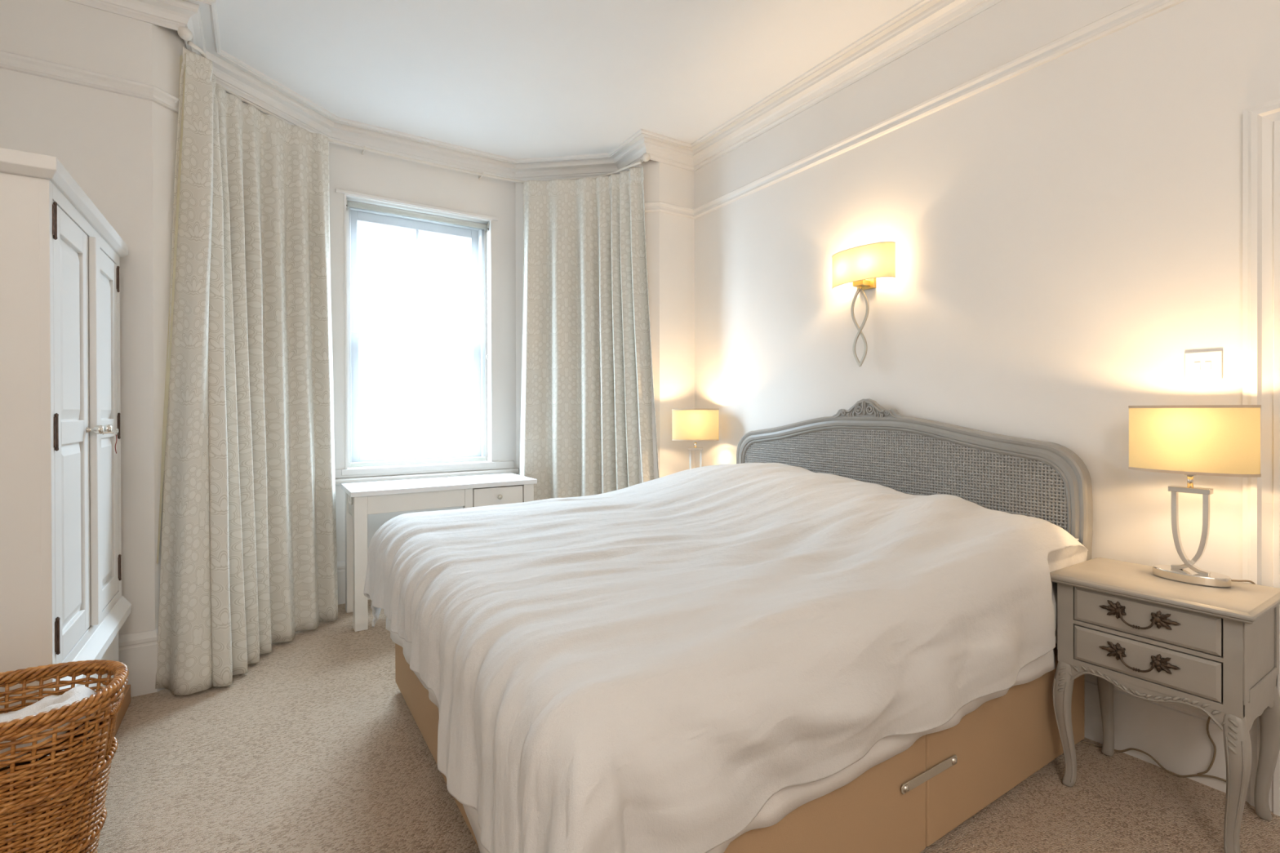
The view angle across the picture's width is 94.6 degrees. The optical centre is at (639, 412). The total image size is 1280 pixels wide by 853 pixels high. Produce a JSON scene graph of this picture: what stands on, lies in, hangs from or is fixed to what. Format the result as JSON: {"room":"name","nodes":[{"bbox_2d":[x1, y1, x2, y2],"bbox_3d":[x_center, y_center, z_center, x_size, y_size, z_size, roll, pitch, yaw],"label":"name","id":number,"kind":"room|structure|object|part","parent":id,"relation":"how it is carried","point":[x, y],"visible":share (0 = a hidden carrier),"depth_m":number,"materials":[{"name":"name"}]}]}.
{"room":"bedroom","nodes":[
{"label":"bedroom","id":0,"kind":"room"},
{"bbox_2d":[0,0,185,635],"bbox_3d":[-2.373,-0.292,2.451,0.775,2.980,0.160,0,0,-33],"label":"wall","id":1,"kind":"structure","parent":0,"point":[120,149],"depth_m":2.49,"materials":[{"name":"paint"}]},
{"bbox_2d":[118,628,164,697],"bbox_3d":[-2.294,1.066,2.459,0.296,0.264,0.874,0,0,33],"label":"baseboard","id":2,"kind":"structure","parent":1,"relation":"attached to","point":[138,651],"depth_m":2.50,"materials":[{"name":"paint"}]},
{"bbox_2d":[243,102,293,124],"bbox_3d":[-2.139,-0.295,3.219,0.272,2.980,1.113,0,0,10],"label":"wall","id":3,"kind":"structure","parent":0,"point":[282,119],"depth_m":3.36,"materials":[{"name":"paint"}]},
{"bbox_2d":[328,142,516,561],"bbox_3d":[-1.478,-0.300,4.088,1.307,2.980,0.240,0,0,-33],"label":"wall","id":4,"kind":"structure","parent":0,"point":[371,173],"depth_m":4.02,"materials":[{"name":"paint"}]},
{"bbox_2d":[337,557,370,604],"bbox_3d":[-1.294,1.058,3.758,2.440,0.264,0.518,0,0,-33],"label":"baseboard","id":5,"kind":"structure","parent":4,"relation":"attached to","point":[340,565],"depth_m":3.68,"materials":[{"name":"paint"}]},
{"bbox_2d":[177,26,650,182],"bbox_3d":[-1.204,-1.674,3.590,2.467,0.059,0.897,0,0,-33],"label":"pole","id":6,"kind":"object","parent":4,"relation":"attached to","point":[184,33],"visible":0.77,"depth_m":3.77,"materials":[{"name":"metal"}]},
{"bbox_2d":[155,45,337,695],"bbox_3d":[-1.930,-0.226,2.992,0.350,2.811,1.051,0,0,4],"label":"curtain","id":7,"kind":"object","parent":6,"relation":"hanging from","point":[249,549],"visible":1,"depth_m":2.91,"materials":[{"name":"beige fabric"}]},
{"bbox_2d":[520,164,659,501],"bbox_3d":[-0.341,-0.234,4.068,1.063,2.811,0.174,0,0,11],"label":"curtain","id":8,"kind":"object","parent":6,"relation":"hanging from","point":[587,369],"visible":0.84,"depth_m":4.10,"materials":[{"name":"beige fabric"}]},
{"bbox_2d":[334,188,518,484],"bbox_3d":[-1.465,-0.476,4.067,1.207,1.836,0.287,0,0,-33],"label":"window","id":9,"kind":"structure","parent":4,"relation":"in","point":[494,468],"depth_m":3.89,"materials":[{"name":"paint"}]},
{"bbox_3d":[-1.542,-0.509,4.100,0.926,1.718,0.150,0,0,-33],"label":"frame","id":10,"kind":"part","parent":9,"relation":"part of","materials":[{"name":"paint"}]},
{"bbox_3d":[-1.455,-1.381,3.948,1.036,0.026,0.016,0,0,-33],"label":"head moulding","id":11,"kind":"part","parent":9,"relation":"part of","materials":[{"name":"paint"}]},
{"bbox_2d":[346,198,488,466],"bbox_3d":[-1.481,-0.509,4.006,0.922,1.706,0.054,0,0,-33],"label":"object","id":12,"kind":"structure","parent":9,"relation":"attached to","point":[417,280],"depth_m":3.98,"materials":[{"name":"glass"}]},
{"bbox_3d":[-1.398,0.424,3.970,1.207,0.035,0.047,0,0,-33],"label":"sill","id":13,"kind":"part","parent":9,"relation":"part of","materials":[{"name":"paint"}]},
{"bbox_2d":[515,180,547,475],"bbox_3d":[-0.437,-0.304,4.308,1.076,2.980,0.266,0,0,17],"label":"wall","id":14,"kind":"structure","parent":0,"point":[518,186],"depth_m":4.31,"materials":[{"name":"paint"}]},
{"bbox_2d":[215,0,920,159],"bbox_3d":[-0.107,-1.845,1.532,4.009,0.120,6.300,0,0,-33],"label":"ceiling","id":15,"kind":"structure","parent":0,"point":[515,79],"depth_m":2.98,"materials":[{"name":"paint"}]},
{"bbox_2d":[635,160,694,483],"bbox_3d":[0.173,-0.305,4.084,0.394,2.980,0.160,0,0,-33],"label":"wall","id":16,"kind":"structure","parent":0,"point":[669,237],"depth_m":4.01,"materials":[{"name":"paint"}]},
{"bbox_2d":[96,599,1279,852],"bbox_3d":[-0.099,1.255,1.543,4.009,0.120,6.300,0,0,-33],"label":"floor","id":17,"kind":"structure","parent":0,"point":[317,747],"depth_m":1.89,"materials":[{"name":"beige carpet"}]},
{"bbox_2d":[0,659,128,852],"bbox_3d":[-1.483,0.920,1.329,0.506,0.553,0.371,0,0,-33],"label":"laundry basket","id":18,"kind":"object","parent":17,"relation":"on","point":[68,814],"visible":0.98,"depth_m":1.33,"materials":[{"name":"wicker"}]},
{"bbox_2d":[0,685,96,761],"bbox_3d":[-1.484,0.741,1.328,0.431,0.163,0.303,0,0,-33],"label":"towel","id":19,"kind":"object","parent":18,"relation":"in","point":[47,704],"visible":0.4,"depth_m":1.39,"materials":[{"name":"white fabric"}]},
{"bbox_3d":[-1.296,0.778,1.448,0.043,0.172,0.127,0,0,-33],"label":"handle","id":20,"kind":"part","parent":18,"relation":"part of","materials":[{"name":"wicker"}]},
{"bbox_2d":[0,147,131,852],"bbox_3d":[-2.082,0.253,1.888,0.622,1.892,1.027,0,0,-33],"label":"wardrobe","id":21,"kind":"object","parent":17,"relation":"on","point":[62,601],"visible":0.91,"depth_m":1.66,"materials":[{"name":"white paint"}]},
{"bbox_3d":[-2.101,-0.666,1.874,0.582,0.054,1.027,0,0,-33],"label":"cornice","id":22,"kind":"part","parent":21,"relation":"part of","materials":[{"name":"white paint"}]},
{"bbox_3d":[-1.748,-0.247,1.808,0.013,0.541,0.262,0,0,-33],"label":"raised panel","id":23,"kind":"part","parent":21,"relation":"part of","materials":[{"name":"white paint"}]},
{"bbox_3d":[-1.748,0.062,1.809,0.020,1.309,0.398,0,0,-33],"label":"door","id":24,"kind":"part","parent":21,"relation":"part of","materials":[{"name":"white paint"}]},
{"bbox_3d":[-1.746,0.368,1.810,0.013,0.548,0.262,0,0,-33],"label":"raised panel","id":25,"kind":"part","parent":21,"relation":"part of","materials":[{"name":"white paint"}]},
{"bbox_3d":[-1.810,0.056,1.964,0.043,0.030,0.031,0,0,-33],"label":"knob","id":26,"kind":"part","parent":21,"relation":"part of","materials":[{"name":"silver metal"}]},
{"bbox_3d":[-1.982,0.061,2.174,0.020,1.309,0.466,0,0,-33],"label":"door","id":27,"kind":"part","parent":21,"relation":"part of","materials":[{"name":"white paint"}]},
{"bbox_3d":[-1.983,-0.248,2.173,0.013,0.541,0.330,0,0,-33],"label":"raised panel","id":28,"kind":"part","parent":21,"relation":"part of","materials":[{"name":"white paint"}]},
{"bbox_3d":[-1.981,0.367,2.175,0.013,0.548,0.330,0,0,-33],"label":"raised panel","id":29,"kind":"part","parent":21,"relation":"part of","materials":[{"name":"white paint"}]},
{"bbox_3d":[-1.879,0.056,2.071,0.043,0.030,0.031,0,0,-33],"label":"knob","id":30,"kind":"part","parent":21,"relation":"part of","materials":[{"name":"silver metal"}]},
{"bbox_2d":[341,473,537,631],"bbox_3d":[-1.226,0.808,3.666,1.075,0.764,0.462,0,0,-33],"label":"desk","id":31,"kind":"object","parent":17,"relation":"on","point":[362,499],"visible":0.91,"depth_m":3.47,"materials":[{"name":"white paint"}]},
{"bbox_3d":[-1.735,0.824,3.559,0.066,0.736,0.066,0,0,-33],"label":"leg","id":32,"kind":"part","parent":31,"relation":"part of","materials":[{"name":"white paint"}]},
{"bbox_3d":[-1.542,0.825,3.257,0.066,0.736,0.066,0,0,-33],"label":"leg","id":33,"kind":"part","parent":31,"relation":"part of","materials":[{"name":"white paint"}]},
{"bbox_3d":[-0.948,0.522,3.771,0.311,0.122,0.282,0,0,-33],"label":"drawer","id":34,"kind":"part","parent":31,"relation":"part of","materials":[{"name":"white paint"}]},
{"bbox_3d":[-0.723,0.821,3.783,0.066,0.736,0.066,0,0,-33],"label":"leg","id":35,"kind":"part","parent":31,"relation":"part of","materials":[{"name":"white paint"}]},
{"bbox_2d":[395,399,1093,852],"bbox_3d":[0.280,0.563,2.352,2.045,1.255,1.875,0,0,-33],"label":"bed","id":36,"kind":"object","parent":17,"relation":"on","point":[906,802],"visible":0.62,"depth_m":2.03,"materials":[{"name":"beige wood"}]},
{"bbox_3d":[1.102,0.297,2.897,0.002,0.448,1.741,0,0,-33],"label":"cane panel","id":37,"kind":"part","parent":36,"relation":"part of","materials":[{"name":"grey wicker"}]},
{"bbox_3d":[1.120,0.280,2.902,0.006,0.412,1.734,0,0,-33],"label":"headboard","id":38,"kind":"part","parent":36,"relation":"part of","materials":[{"name":"grey wicker"}]},
{"bbox_3d":[1.113,0.390,2.898,0.050,0.752,1.854,0,0,-33],"label":"headboard frame","id":39,"kind":"part","parent":36,"relation":"part of","materials":[{"name":"grey paint"}]},
{"bbox_2d":[1054,628,1057,644],"bbox_3d":[0.267,0.678,2.317,1.965,0.254,1.780,0,0,-33],"label":"mattress","id":40,"kind":"object","parent":36,"relation":"on","point":[1055,632],"visible":0.02,"depth_m":1.99,"materials":[{"name":"white fabric"}]},
{"bbox_2d":[385,617,1055,852],"bbox_3d":[0.109,0.842,2.226,1.722,0.500,1.888,0,0,-33],"label":"sheet","id":41,"kind":"object","parent":40,"relation":"on","point":[788,799],"visible":0.06,"depth_m":1.42,"materials":[{"name":"white fabric"}]},
{"bbox_2d":[363,462,1088,852],"bbox_3d":[0.204,0.640,2.290,2.108,0.749,2.001,0,0,-33],"label":"duvet","id":42,"kind":"object","parent":40,"relation":"on","point":[641,668],"visible":0.99,"depth_m":1.43,"materials":[{"name":"white fabric"}]},
{"bbox_2d":[1080,740,1226,782],"bbox_3d":[1.699,1.162,1.994,0.034,0.046,0.430,0,0,-40],"label":"cable","id":43,"kind":"object","parent":17,"relation":"on","point":[1082,741],"visible":0.85,"depth_m":1.96,"materials":[{"name":"grey plastic"}]},
{"bbox_2d":[1049,557,1279,852],"bbox_3d":[1.591,0.851,1.802,0.392,0.675,0.478,0,0,-33],"label":"nightstand","id":44,"kind":"object","parent":17,"relation":"on","point":[1214,651],"visible":0.99,"depth_m":1.69,"materials":[{"name":"grey paint"}]},
{"bbox_3d":[1.482,0.652,1.986,0.341,0.223,0.004,0,0,-33],"label":"frame","id":45,"kind":"part","parent":44,"relation":"part of","materials":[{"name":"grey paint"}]},
{"bbox_3d":[1.355,0.984,1.887,0.060,0.410,0.057,0,0,-33],"label":"leg","id":46,"kind":"part","parent":44,"relation":"part of","materials":[{"name":"grey paint"}]},
{"bbox_3d":[1.625,0.983,2.060,0.060,0.410,0.057,0,0,-33],"label":"leg","id":47,"kind":"part","parent":44,"relation":"part of","materials":[{"name":"grey paint"}]},
{"bbox_3d":[1.435,0.591,1.705,0.022,0.063,0.188,0,0,-33],"label":"handle","id":48,"kind":"part","parent":44,"relation":"part of","materials":[{"name":"brown metal"}]},
{"bbox_3d":[1.435,0.714,1.706,0.022,0.063,0.188,0,0,-33],"label":"handle","id":49,"kind":"part","parent":44,"relation":"part of","materials":[{"name":"brown metal"}]},
{"bbox_3d":[1.582,0.594,1.793,0.321,0.104,0.336,0,0,-33],"label":"drawer","id":50,"kind":"part","parent":44,"relation":"part of","materials":[{"name":"grey paint"}]},
{"bbox_3d":[1.583,0.717,1.793,0.321,0.104,0.336,0,0,-33],"label":"drawer","id":51,"kind":"part","parent":44,"relation":"part of","materials":[{"name":"grey paint"}]},
{"bbox_2d":[1128,404,1261,587],"bbox_3d":[1.684,0.245,1.808,0.159,0.535,0.302,0,0,-33],"label":"table lamp","id":52,"kind":"object","parent":44,"relation":"on","point":[1188,440],"visible":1,"depth_m":1.76,"materials":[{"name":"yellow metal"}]},
{"bbox_3d":[1.684,0.208,1.807,0.015,0.041,0.015,0,0,-33],"label":"stem","id":53,"kind":"part","parent":52,"relation":"part of","materials":[{"name":"silver metal"}]},
{"bbox_3d":[1.683,0.080,1.807,0.156,0.205,0.300,0,0,-33],"label":"lamp shade","id":54,"kind":"part","parent":52,"relation":"part of","materials":[{"name":"beige fabric"}]},
{"bbox_2d":[1196,579,1255,775],"bbox_3d":[1.798,0.830,1.817,0.075,0.655,0.138,0,0,-33],"label":"cable","id":55,"kind":"object","parent":44,"relation":"on","point":[1234,580],"visible":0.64,"depth_m":1.86,"materials":[{"name":"grey plastic"}]},
{"bbox_3d":[1.569,0.985,1.553,0.060,0.410,0.057,0,0,-33],"label":"leg","id":56,"kind":"part","parent":44,"relation":"part of","materials":[{"name":"grey paint"}]},
{"bbox_3d":[1.713,0.653,1.626,0.341,0.223,0.004,0,0,-33],"label":"frame","id":57,"kind":"part","parent":44,"relation":"part of","materials":[{"name":"grey paint"}]},
{"bbox_3d":[1.839,0.984,1.726,0.060,0.410,0.057,0,0,-33],"label":"leg","id":58,"kind":"part","parent":44,"relation":"part of","materials":[{"name":"grey paint"}]},
{"bbox_3d":[0.326,0.847,3.710,0.392,0.675,0.478,0,0,-33],"label":"nightstand","id":59,"kind":"object","parent":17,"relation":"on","visible":0},
{"bbox_2d":[671,408,719,469],"bbox_3d":[0.358,0.241,3.818,0.302,0.535,0.159,0,0,5],"label":"table lamp","id":60,"kind":"object","parent":59,"relation":"on","point":[695,425],"visible":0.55,"depth_m":3.75,"materials":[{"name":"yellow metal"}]},
{"bbox_3d":[0.358,0.076,3.818,0.300,0.205,0.156,0,0,5],"label":"lamp shade","id":61,"kind":"part","parent":60,"relation":"part of","materials":[{"name":"beige fabric"}]},
{"bbox_2d":[693,0,1279,580],"bbox_3d":[1.716,-0.303,2.173,0.140,2.980,5.005,0,0,-33],"label":"wall","id":62,"kind":"structure","parent":0,"point":[1066,229],"depth_m":2.34,"materials":[{"name":"paint"}]},
{"bbox_2d":[66,0,1003,182],"bbox_3d":[-0.058,-1.728,1.456,3.609,0.114,5.719,0,0,-33],"label":"crown molding","id":63,"kind":"structure","parent":62,"relation":"attached to","point":[925,20],"depth_m":3.29,"materials":[{"name":"paint"}]},
{"bbox_2d":[831,241,895,366],"bbox_3d":[1.084,-0.517,2.914,0.121,0.576,0.348,0,0,-33],"label":"wall light","id":64,"kind":"object","parent":62,"relation":"attached to","point":[860,265],"visible":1,"depth_m":2.87,"materials":[{"name":"beige fabric"}]},
{"bbox_3d":[1.082,-0.423,2.919,0.018,0.387,0.089,0,0,-33],"label":"curved rod","id":65,"kind":"part","parent":64,"relation":"part of","materials":[{"name":"beige metal"}]},
{"bbox_3d":[1.088,-0.423,2.910,0.018,0.387,0.089,0,0,-33],"label":"curved rod","id":66,"kind":"part","parent":64,"relation":"part of","materials":[{"name":"beige metal"}]},
{"bbox_3d":[1.073,-0.722,2.906,0.092,0.164,0.344,0,0,-33],"label":"lamp shade","id":67,"kind":"part","parent":64,"relation":"part of","materials":[{"name":"beige fabric"}]},
{"bbox_3d":[1.127,-0.679,2.941,0.020,0.130,0.100,0,0,-33],"label":"plate","id":68,"kind":"part","parent":64,"relation":"part of","materials":[{"name":"gold metal"}]},
{"bbox_2d":[644,0,1186,218],"bbox_3d":[1.467,-1.379,2.034,0.420,0.064,5.045,0,0,-33],"label":"rail","id":69,"kind":"object","parent":62,"relation":"attached to","point":[1140,10],"visible":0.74,"depth_m":2.56,"materials":[{"name":"paint"}]},
{"bbox_2d":[1084,674,1226,793],"bbox_3d":[0.856,1.055,3.013,0.412,0.264,3.085,0,0,-33],"label":"baseboard","id":70,"kind":"structure","parent":62,"relation":"attached to","point":[1175,735],"depth_m":1.97,"materials":[{"name":"paint"}]},
{"bbox_2d":[1184,350,1222,380],"bbox_3d":[1.805,-0.151,1.894,0.013,0.090,0.089,0,0,-33],"label":"light switch","id":71,"kind":"object","parent":62,"relation":"attached to","point":[1197,365],"visible":1,"depth_m":1.89,"materials":[{"name":"white plastic"}]},
{"bbox_2d":[1242,97,1279,816],"bbox_3d":[2.179,0.130,1.422,0.175,2.117,1.014,0,0,-33],"label":"door","id":72,"kind":"structure","parent":62,"relation":"in","point":[1261,122],"depth_m":1.77,"materials":[{"name":"paint"}]},
{"bbox_3d":[-1.439,-0.286,0.149,0.140,2.980,5.005,0,0,-33],"label":"wall","id":73,"kind":"structure","parent":0,"visible":0},
{"bbox_2d":[0,49,178,113],"bbox_3d":[-1.057,-1.365,0.415,0.801,0.064,5.045,0,0,-33],"label":"rail","id":74,"kind":"object","parent":73,"relation":"attached to","point":[8,60],"visible":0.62,"depth_m":2.41,"materials":[{"name":"paint"}]}
]}

